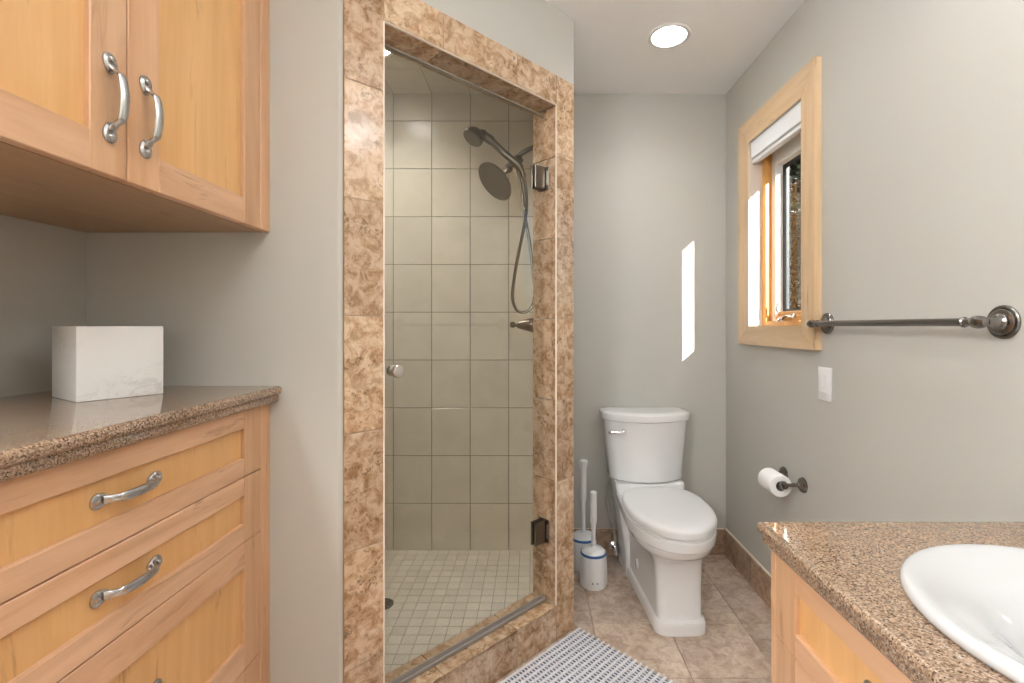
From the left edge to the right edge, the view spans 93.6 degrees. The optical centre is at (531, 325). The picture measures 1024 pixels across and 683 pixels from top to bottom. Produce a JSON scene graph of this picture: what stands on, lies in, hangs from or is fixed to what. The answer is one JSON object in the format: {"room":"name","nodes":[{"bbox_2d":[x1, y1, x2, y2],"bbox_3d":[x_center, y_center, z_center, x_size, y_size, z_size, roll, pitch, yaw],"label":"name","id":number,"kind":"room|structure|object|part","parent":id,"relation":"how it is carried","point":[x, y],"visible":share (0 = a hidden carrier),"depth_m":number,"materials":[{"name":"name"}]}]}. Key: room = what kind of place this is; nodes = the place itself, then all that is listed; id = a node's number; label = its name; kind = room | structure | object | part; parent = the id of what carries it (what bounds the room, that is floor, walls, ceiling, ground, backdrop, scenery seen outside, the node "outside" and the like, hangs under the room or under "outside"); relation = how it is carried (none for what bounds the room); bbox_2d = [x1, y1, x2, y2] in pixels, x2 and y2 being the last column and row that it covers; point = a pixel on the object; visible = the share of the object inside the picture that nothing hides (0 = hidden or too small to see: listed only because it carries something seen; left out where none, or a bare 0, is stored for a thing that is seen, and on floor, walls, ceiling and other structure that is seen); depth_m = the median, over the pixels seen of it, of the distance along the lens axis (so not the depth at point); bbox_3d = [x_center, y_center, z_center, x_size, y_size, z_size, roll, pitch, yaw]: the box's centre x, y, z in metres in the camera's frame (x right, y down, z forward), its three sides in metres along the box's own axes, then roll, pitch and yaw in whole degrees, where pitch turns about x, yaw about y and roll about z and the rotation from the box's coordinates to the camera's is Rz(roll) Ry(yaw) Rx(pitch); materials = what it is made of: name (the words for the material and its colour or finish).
{"room":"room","nodes":[
{"label":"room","id":0,"kind":"room"},
{"bbox_2d":[0,215,85,396],"bbox_3d":[-1.244,-0.045,0.623,0.150,2.710,4.146,0,0,0],"label":"wall","id":1,"kind":"structure","parent":0,"point":[43,266],"depth_m":1.13,"materials":[{"name":"beige paint"}]},
{"bbox_2d":[0,0,269,231],"bbox_3d":[-0.912,-0.698,0.814,0.513,0.905,0.886,0,0,0],"label":"upper cabinet","id":2,"kind":"object","parent":1,"relation":"attached to","point":[116,115],"visible":1,"depth_m":0.88,"materials":[{"name":"brown wood"}]},
{"bbox_3d":[-0.700,-0.697,0.615,0.008,0.784,0.267,0,0,0],"label":"panel","id":3,"kind":"part","parent":2,"relation":"part of","materials":[{"name":"brown wood"}]},
{"bbox_3d":[-0.697,-0.697,0.615,0.020,0.902,0.398,0,0,0],"label":"cabinet door","id":4,"kind":"part","parent":2,"relation":"part of","materials":[{"name":"brown wood"}]},
{"bbox_3d":[-0.671,-0.370,0.779,0.031,0.146,0.026,0,0,0],"label":"handle","id":5,"kind":"part","parent":2,"relation":"part of","materials":[{"name":"silver metal"}]},
{"bbox_3d":[-0.671,-0.370,0.851,0.031,0.146,0.026,0,0,0],"label":"handle","id":6,"kind":"part","parent":2,"relation":"part of","materials":[{"name":"silver metal"}]},
{"bbox_3d":[-0.697,-0.697,1.015,0.020,0.902,0.398,0,0,0],"label":"cabinet door","id":7,"kind":"part","parent":2,"relation":"part of","materials":[{"name":"brown wood"}]},
{"bbox_3d":[-0.700,-0.697,1.015,0.008,0.784,0.267,0,0,0],"label":"panel","id":8,"kind":"part","parent":2,"relation":"part of","materials":[{"name":"brown wood"}]},
{"bbox_2d":[86,0,342,682],"bbox_3d":[-0.834,-0.010,1.318,0.670,2.440,0.120,0,0,0],"label":"wall","id":9,"kind":"structure","parent":0,"point":[232,308],"depth_m":1.26,"materials":[{"name":"beige paint"}]},
{"bbox_2d":[421,0,573,604],"bbox_3d":[-0.088,-0.010,1.864,0.389,2.440,1.445,0,0,28],"label":"wall","id":10,"kind":"structure","parent":0,"point":[537,31],"depth_m":1.75,"materials":[{"name":"beige paint"}]},
{"bbox_2d":[343,0,573,682],"bbox_3d":[-0.208,0.122,1.634,0.129,2.173,0.932,0,0,45],"label":"trim","id":11,"kind":"structure","parent":10,"relation":"attached to","point":[492,657],"depth_m":1.48,"materials":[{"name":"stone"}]},
{"bbox_2d":[385,44,548,682],"bbox_3d":[-0.201,0.124,1.636,0.060,1.900,0.712,0,0,44],"label":"shower door","id":12,"kind":"structure","parent":10,"relation":"attached to","point":[539,174],"depth_m":1.68,"materials":[{"name":"clear glass"}]},
{"bbox_3d":[-0.405,0.133,1.420,0.038,0.038,0.050,0,0,-45],"label":"knob","id":13,"kind":"part","parent":12,"relation":"part of","materials":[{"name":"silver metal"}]},
{"bbox_2d":[385,94,725,550],"bbox_3d":[0.010,-0.045,2.615,2.358,2.710,0.161,0,0,0],"label":"wall","id":14,"kind":"structure","parent":0,"point":[459,474],"depth_m":2.53,"materials":[{"name":"tile"}]},
{"bbox_2d":[605,474,617,556],"bbox_3d":[0.417,0.978,2.495,0.077,0.419,0.076,0,0,0],"label":"supply valve","id":15,"kind":"object","parent":14,"relation":"attached to","point":[613,546],"visible":0.98,"depth_m":2.49,"materials":[{"name":"silver metal"}]},
{"bbox_3d":[0.430,1.162,2.466,0.025,0.044,0.016,0,0,0],"label":"knob","id":16,"kind":"part","parent":15,"relation":"part of","materials":[{"name":"silver metal"}]},
{"bbox_2d":[574,528,724,554],"bbox_3d":[0.599,1.140,2.539,0.857,0.138,0.012,0,0,0],"label":"baseboard","id":17,"kind":"structure","parent":14,"relation":"attached to","point":[604,536],"depth_m":2.53,"materials":[{"name":"stone"}]},
{"bbox_2d":[385,550,770,682],"bbox_3d":[-0.065,1.267,0.628,2.528,0.166,4.156,0,0,0],"label":"floor","id":18,"kind":"structure","parent":0,"point":[735,646],"depth_m":2.01,"materials":[{"name":"tile"}]},
{"bbox_2d":[0,404,269,682],"bbox_3d":[-0.916,0.704,0.814,0.503,1.010,0.886,0,0,0],"label":"base cabinet","id":19,"kind":"object","parent":18,"relation":"on","point":[147,561],"visible":0.99,"depth_m":0.85,"materials":[{"name":"brown wood"}]},
{"bbox_3d":[-0.700,0.439,0.815,0.008,0.074,0.670,0,0,0],"label":"panel","id":20,"kind":"part","parent":19,"relation":"part of","materials":[{"name":"brown wood"}]},
{"bbox_3d":[-0.700,0.281,0.815,0.008,0.078,0.670,0,0,0],"label":"panel","id":21,"kind":"part","parent":19,"relation":"part of","materials":[{"name":"brown wood"}]},
{"bbox_3d":[-0.680,0.436,0.827,0.031,0.026,0.146,0,0,0],"label":"handle","id":22,"kind":"part","parent":19,"relation":"part of","materials":[{"name":"silver metal"}]},
{"bbox_3d":[-0.680,0.281,0.827,0.031,0.026,0.146,0,0,0],"label":"handle","id":23,"kind":"part","parent":19,"relation":"part of","materials":[{"name":"silver metal"}]},
{"bbox_3d":[-0.697,0.281,0.815,0.020,0.158,0.799,0,0,0],"label":"drawer","id":24,"kind":"part","parent":19,"relation":"part of","materials":[{"name":"brown wood"}]},
{"bbox_2d":[0,386,281,482],"bbox_3d":[-0.911,0.177,0.809,0.513,0.042,0.896,0,0,0],"label":"countertop","id":25,"kind":"structure","parent":19,"relation":"on","point":[40,431],"depth_m":0.84,"materials":[{"name":"brown stone"}]},
{"bbox_2d":[52,326,162,401],"bbox_3d":[-0.954,0.078,1.082,0.152,0.157,0.152,0,0,32],"label":"tissue box cover","id":26,"kind":"object","parent":25,"relation":"on","point":[90,363],"visible":1,"depth_m":1.03,"materials":[{"name":"white ceramic"}]},
{"bbox_3d":[-0.680,0.667,0.827,0.031,0.026,0.146,0,0,0],"label":"handle","id":27,"kind":"part","parent":19,"relation":"part of","materials":[{"name":"silver metal"}]},
{"bbox_3d":[-0.697,0.669,0.815,0.020,0.303,0.799,0,0,0],"label":"drawer","id":28,"kind":"part","parent":19,"relation":"part of","materials":[{"name":"brown wood"}]},
{"bbox_3d":[-0.700,0.669,0.815,0.008,0.185,0.670,0,0,0],"label":"panel","id":29,"kind":"part","parent":19,"relation":"part of","materials":[{"name":"brown wood"}]},
{"bbox_3d":[-0.697,0.960,0.815,0.020,0.274,0.799,0,0,0],"label":"drawer","id":30,"kind":"part","parent":19,"relation":"part of","materials":[{"name":"brown wood"}]},
{"bbox_2d":[385,598,393,609],"bbox_3d":[-0.635,1.182,2.040,0.092,0.003,0.092,0,0,0],"label":"shower drain","id":31,"kind":"object","parent":18,"relation":"on","point":[389,602],"visible":0.33,"depth_m":2.04,"materials":[{"name":"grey metal"}]},
{"bbox_2d":[574,459,595,572],"bbox_3d":[0.258,0.941,2.410,0.136,0.538,0.136,0,0,0],"label":"toilet brush","id":32,"kind":"object","parent":18,"relation":"on","point":[582,537],"visible":0.65,"depth_m":2.39,"materials":[{"name":"white plastic"}]},
{"bbox_3d":[0.258,1.044,2.410,0.120,0.025,0.120,0,0,0],"label":"lid","id":33,"kind":"part","parent":32,"relation":"part of","materials":[{"name":"white plastic"}]},
{"bbox_3d":[0.258,0.863,2.410,0.043,0.381,0.043,0,0,0],"label":"handle","id":34,"kind":"part","parent":32,"relation":"part of","materials":[{"name":"white plastic"}]},
{"bbox_2d":[500,627,672,682],"bbox_3d":[0.086,1.205,1.449,0.520,0.010,0.805,0,0,45],"label":"bath rug","id":35,"kind":"object","parent":18,"relation":"on","point":[578,657],"visible":1,"depth_m":1.69,"materials":[{"name":"white fabric"}]},
{"bbox_2d":[580,490,606,590],"bbox_3d":[0.288,0.993,2.250,0.129,0.435,0.129,0,0,0],"label":"toilet brush","id":36,"kind":"object","parent":18,"relation":"on","point":[593,559],"visible":1,"depth_m":2.21,"materials":[{"name":"white plastic"}]},
{"bbox_3d":[0.288,1.044,2.250,0.114,0.025,0.114,0,0,0],"label":"lid","id":37,"kind":"part","parent":36,"relation":"part of","materials":[{"name":"white plastic"}]},
{"bbox_3d":[0.288,0.914,2.250,0.032,0.278,0.032,0,0,0],"label":"handle","id":38,"kind":"part","parent":36,"relation":"part of","materials":[{"name":"white plastic"}]},
{"bbox_2d":[599,407,716,636],"bbox_3d":[0.580,0.817,2.160,0.444,0.786,0.754,0,0,-2],"label":"toilet","id":39,"kind":"object","parent":18,"relation":"on","point":[665,531],"visible":1,"depth_m":2.09,"materials":[{"name":"white ceramic"}]},
{"bbox_3d":[0.414,0.513,2.322,0.090,0.026,0.029,0,0,-2],"label":"flush lever","id":40,"kind":"part","parent":39,"relation":"part of","materials":[{"name":"silver metal"}]},
{"bbox_3d":[0.573,0.614,2.415,0.416,0.295,0.229,0,0,-2],"label":"tank","id":41,"kind":"part","parent":39,"relation":"part of","materials":[{"name":"white ceramic"}]},
{"bbox_3d":[0.573,0.445,2.411,0.444,0.041,0.252,0,0,-2],"label":"tank lid","id":42,"kind":"part","parent":39,"relation":"part of","materials":[{"name":"white ceramic"}]},
{"bbox_3d":[0.583,0.807,2.040,0.358,0.010,0.500,0,0,-2],"label":"seat","id":43,"kind":"part","parent":39,"relation":"part of","materials":[{"name":"white plastic"}]},
{"bbox_3d":[0.583,0.780,2.040,0.361,0.041,0.513,0,0,-2],"label":"seat lid","id":44,"kind":"part","parent":39,"relation":"part of","materials":[{"name":"white plastic"}]},
{"bbox_2d":[771,550,912,682],"bbox_3d":[0.734,0.822,0.307,0.589,0.774,1.275,0,0,0],"label":"vanity cabinet","id":45,"kind":"object","parent":18,"relation":"on","point":[811,642],"visible":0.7,"depth_m":0.81,"materials":[{"name":"brown wood"}]},
{"bbox_3d":[0.481,0.848,0.619,0.020,0.501,0.615,0,0,0],"label":"cabinet door","id":46,"kind":"part","parent":45,"relation":"part of","materials":[{"name":"brown wood"}]},
{"bbox_3d":[0.484,0.516,0.619,0.008,0.078,0.490,0,0,0],"label":"panel","id":47,"kind":"part","parent":45,"relation":"part of","materials":[{"name":"brown wood"}]},
{"bbox_2d":[757,522,1023,682],"bbox_3d":[0.739,0.412,0.310,0.578,0.045,1.301,0,0,0],"label":"countertop","id":48,"kind":"structure","parent":45,"relation":"on","point":[854,567],"depth_m":0.77,"materials":[{"name":"brown stone"}]},
{"bbox_2d":[899,544,1023,682],"bbox_3d":[0.746,0.462,0.587,0.461,0.178,0.488,0,0,0],"label":"sink","id":49,"kind":"object","parent":48,"relation":"in","point":[973,594],"visible":0.98,"depth_m":0.71,"materials":[{"name":"white ceramic"}]},
{"bbox_2d":[385,0,803,93],"bbox_3d":[-0.065,-1.327,0.628,2.528,0.205,4.156,0,0,0],"label":"ceiling","id":50,"kind":"structure","parent":0,"point":[613,54],"depth_m":2.14,"materials":[{"name":"paint"}]},
{"bbox_2d":[385,50,392,57],"bbox_3d":[-0.690,-1.257,2.100,0.180,0.076,0.180,0,0,0],"label":"recessed light","id":51,"kind":"object","parent":50,"relation":"in","point":[387,54],"visible":0.06,"depth_m":2.16,"materials":[{"name":"white plastic"}]},
{"bbox_2d":[647,23,690,48],"bbox_3d":[0.581,-1.262,2.036,0.180,0.076,0.180,0,0,0],"label":"recessed light","id":52,"kind":"object","parent":50,"relation":"in","point":[669,35],"visible":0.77,"depth_m":2.08,"materials":[{"name":"white plastic"}]},
{"bbox_2d":[726,0,1023,573],"bbox_3d":[1.091,-0.045,0.623,0.125,2.710,3.846,0,0,0],"label":"wall","id":53,"kind":"structure","parent":0,"point":[923,100],"depth_m":1.36,"materials":[{"name":"beige paint"}]},
{"bbox_2d":[725,528,770,608],"bbox_3d":[1.022,1.138,1.749,0.012,0.142,1.568,0,0,0],"label":"baseboard","id":54,"kind":"structure","parent":53,"relation":"attached to","point":[748,566],"depth_m":2.24,"materials":[{"name":"stone"}]},
{"bbox_2d":[738,56,821,349],"bbox_3d":[1.077,-0.435,2.019,0.149,1.044,0.630,0,0,0],"label":"window","id":55,"kind":"structure","parent":53,"relation":"in","point":[765,318],"depth_m":2.14,"materials":[{"name":"brown wood"}]},
{"bbox_2d":[751,101,800,163],"bbox_3d":[1.037,-0.798,2.007,0.046,0.099,0.427,0,0,0],"label":"roller blind","id":56,"kind":"object","parent":55,"relation":"attached to","point":[788,126],"visible":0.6,"depth_m":1.99,"materials":[{"name":"white fabric"}]},
{"bbox_3d":[1.120,-0.425,1.988,0.040,0.849,0.472,0,0,0],"label":"sash","id":57,"kind":"part","parent":55,"relation":"part of","materials":[{"name":"white"}]},
{"bbox_3d":[1.120,-0.033,1.961,0.040,0.064,0.414,0,0,0],"label":"rail","id":58,"kind":"part","parent":55,"relation":"part of","materials":[{"name":"brown wood"}]},
{"bbox_2d":[777,467,807,492],"bbox_3d":[0.983,0.603,1.887,0.091,0.058,0.197,0,0,0],"label":"toilet paper holder","id":59,"kind":"object","parent":53,"relation":"attached to","point":[802,485],"visible":0.62,"depth_m":1.81,"materials":[{"name":"silver metal"}]},
{"bbox_2d":[758,468,791,496],"bbox_3d":[0.953,0.614,1.887,0.084,0.084,0.101,0,0,0],"label":"toilet paper roll","id":60,"kind":"object","parent":59,"relation":"on","point":[768,478],"visible":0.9,"depth_m":1.85,"materials":[{"name":"white paper"}]},
{"bbox_3d":[0.983,0.603,1.957,0.091,0.058,0.058,0,0,0],"label":"post","id":61,"kind":"part","parent":59,"relation":"part of","materials":[{"name":"silver metal"}]},
{"bbox_3d":[0.983,0.603,1.818,0.091,0.058,0.058,0,0,0],"label":"post","id":62,"kind":"part","parent":59,"relation":"part of","materials":[{"name":"silver metal"}]},
{"bbox_2d":[818,366,831,401],"bbox_3d":[1.024,0.203,1.680,0.010,0.117,0.074,0,0,0],"label":"light switch","id":63,"kind":"object","parent":53,"relation":"attached to","point":[824,373],"visible":1,"depth_m":1.67,"materials":[{"name":"white plastic"}]},
{"bbox_2d":[806,305,1021,338],"bbox_3d":[0.993,-0.009,1.357,0.071,0.074,0.698,0,0,0],"label":"towel bar","id":64,"kind":"object","parent":53,"relation":"attached to","point":[1003,321],"visible":1,"depth_m":1.08,"materials":[{"name":"silver metal"}]},
{"bbox_3d":[0.993,-0.009,1.669,0.071,0.074,0.074,0,0,0],"label":"post","id":65,"kind":"part","parent":64,"relation":"part of","materials":[{"name":"silver metal"}]},
{"bbox_3d":[0.993,-0.009,1.045,0.071,0.074,0.074,0,0,0],"label":"post","id":66,"kind":"part","parent":64,"relation":"part of","materials":[{"name":"silver metal"}]},
{"label":"outside","id":67,"kind":"structure","parent":0,"visible":0},
{"bbox_3d":[7.600,1.635,3.500,12.800,0.150,25.000,0,0,0],"label":"lawn","id":68,"kind":"structure","parent":67,"visible":0},
{"bbox_2d":[789,176,800,308],"bbox_3d":[3.043,0.061,4.950,1.770,2.998,2.726,0,0,0],"label":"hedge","id":69,"kind":"object","parent":68,"relation":"on","point":[795,247],"visible":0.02,"depth_m":4.60,"materials":[{"name":"brown plant"}]},
{"bbox_3d":[3.057,0.128,4.972,0.823,2.864,1.962,0,0,-11],"label":"stem","id":70,"kind":"part","parent":69,"relation":"part of","materials":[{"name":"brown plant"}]},
{"bbox_2d":[789,159,800,307],"bbox_3d":[5.605,-1.783,9.295,4.290,6.683,4.308,0,0,0],"label":"tree","id":71,"kind":"object","parent":68,"relation":"on","point":[796,166],"visible":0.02,"depth_m":8.11,"materials":[{"name":"brown plant"}]},
{"bbox_3d":[0.049,-0.010,2.260,0.010,2.440,0.548,0,0,0],"label":"wall","id":72,"kind":"structure","parent":0,"visible":0},
{"bbox_2d":[463,126,532,313],"bbox_3d":[-0.125,-0.451,2.086,0.339,0.799,0.169,0,0,0],"label":"shower","id":73,"kind":"object","parent":72,"relation":"attached to","point":[494,180],"visible":0.92,"depth_m":2.06,"materials":[{"name":"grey metal"}]},
{"bbox_3d":[-0.038,-0.750,2.100,0.166,0.131,0.060,0,0,0],"label":"shower arm","id":74,"kind":"part","parent":73,"relation":"part of","materials":[{"name":"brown metal"}]},
{"bbox_2d":[510,318,533,332],"bbox_3d":[-0.026,-0.003,2.120,0.140,0.150,0.150,0,0,0],"label":"shower valve","id":75,"kind":"object","parent":72,"relation":"attached to","point":[527,324],"visible":0.59,"depth_m":2.10,"materials":[{"name":"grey metal"}]}
]}

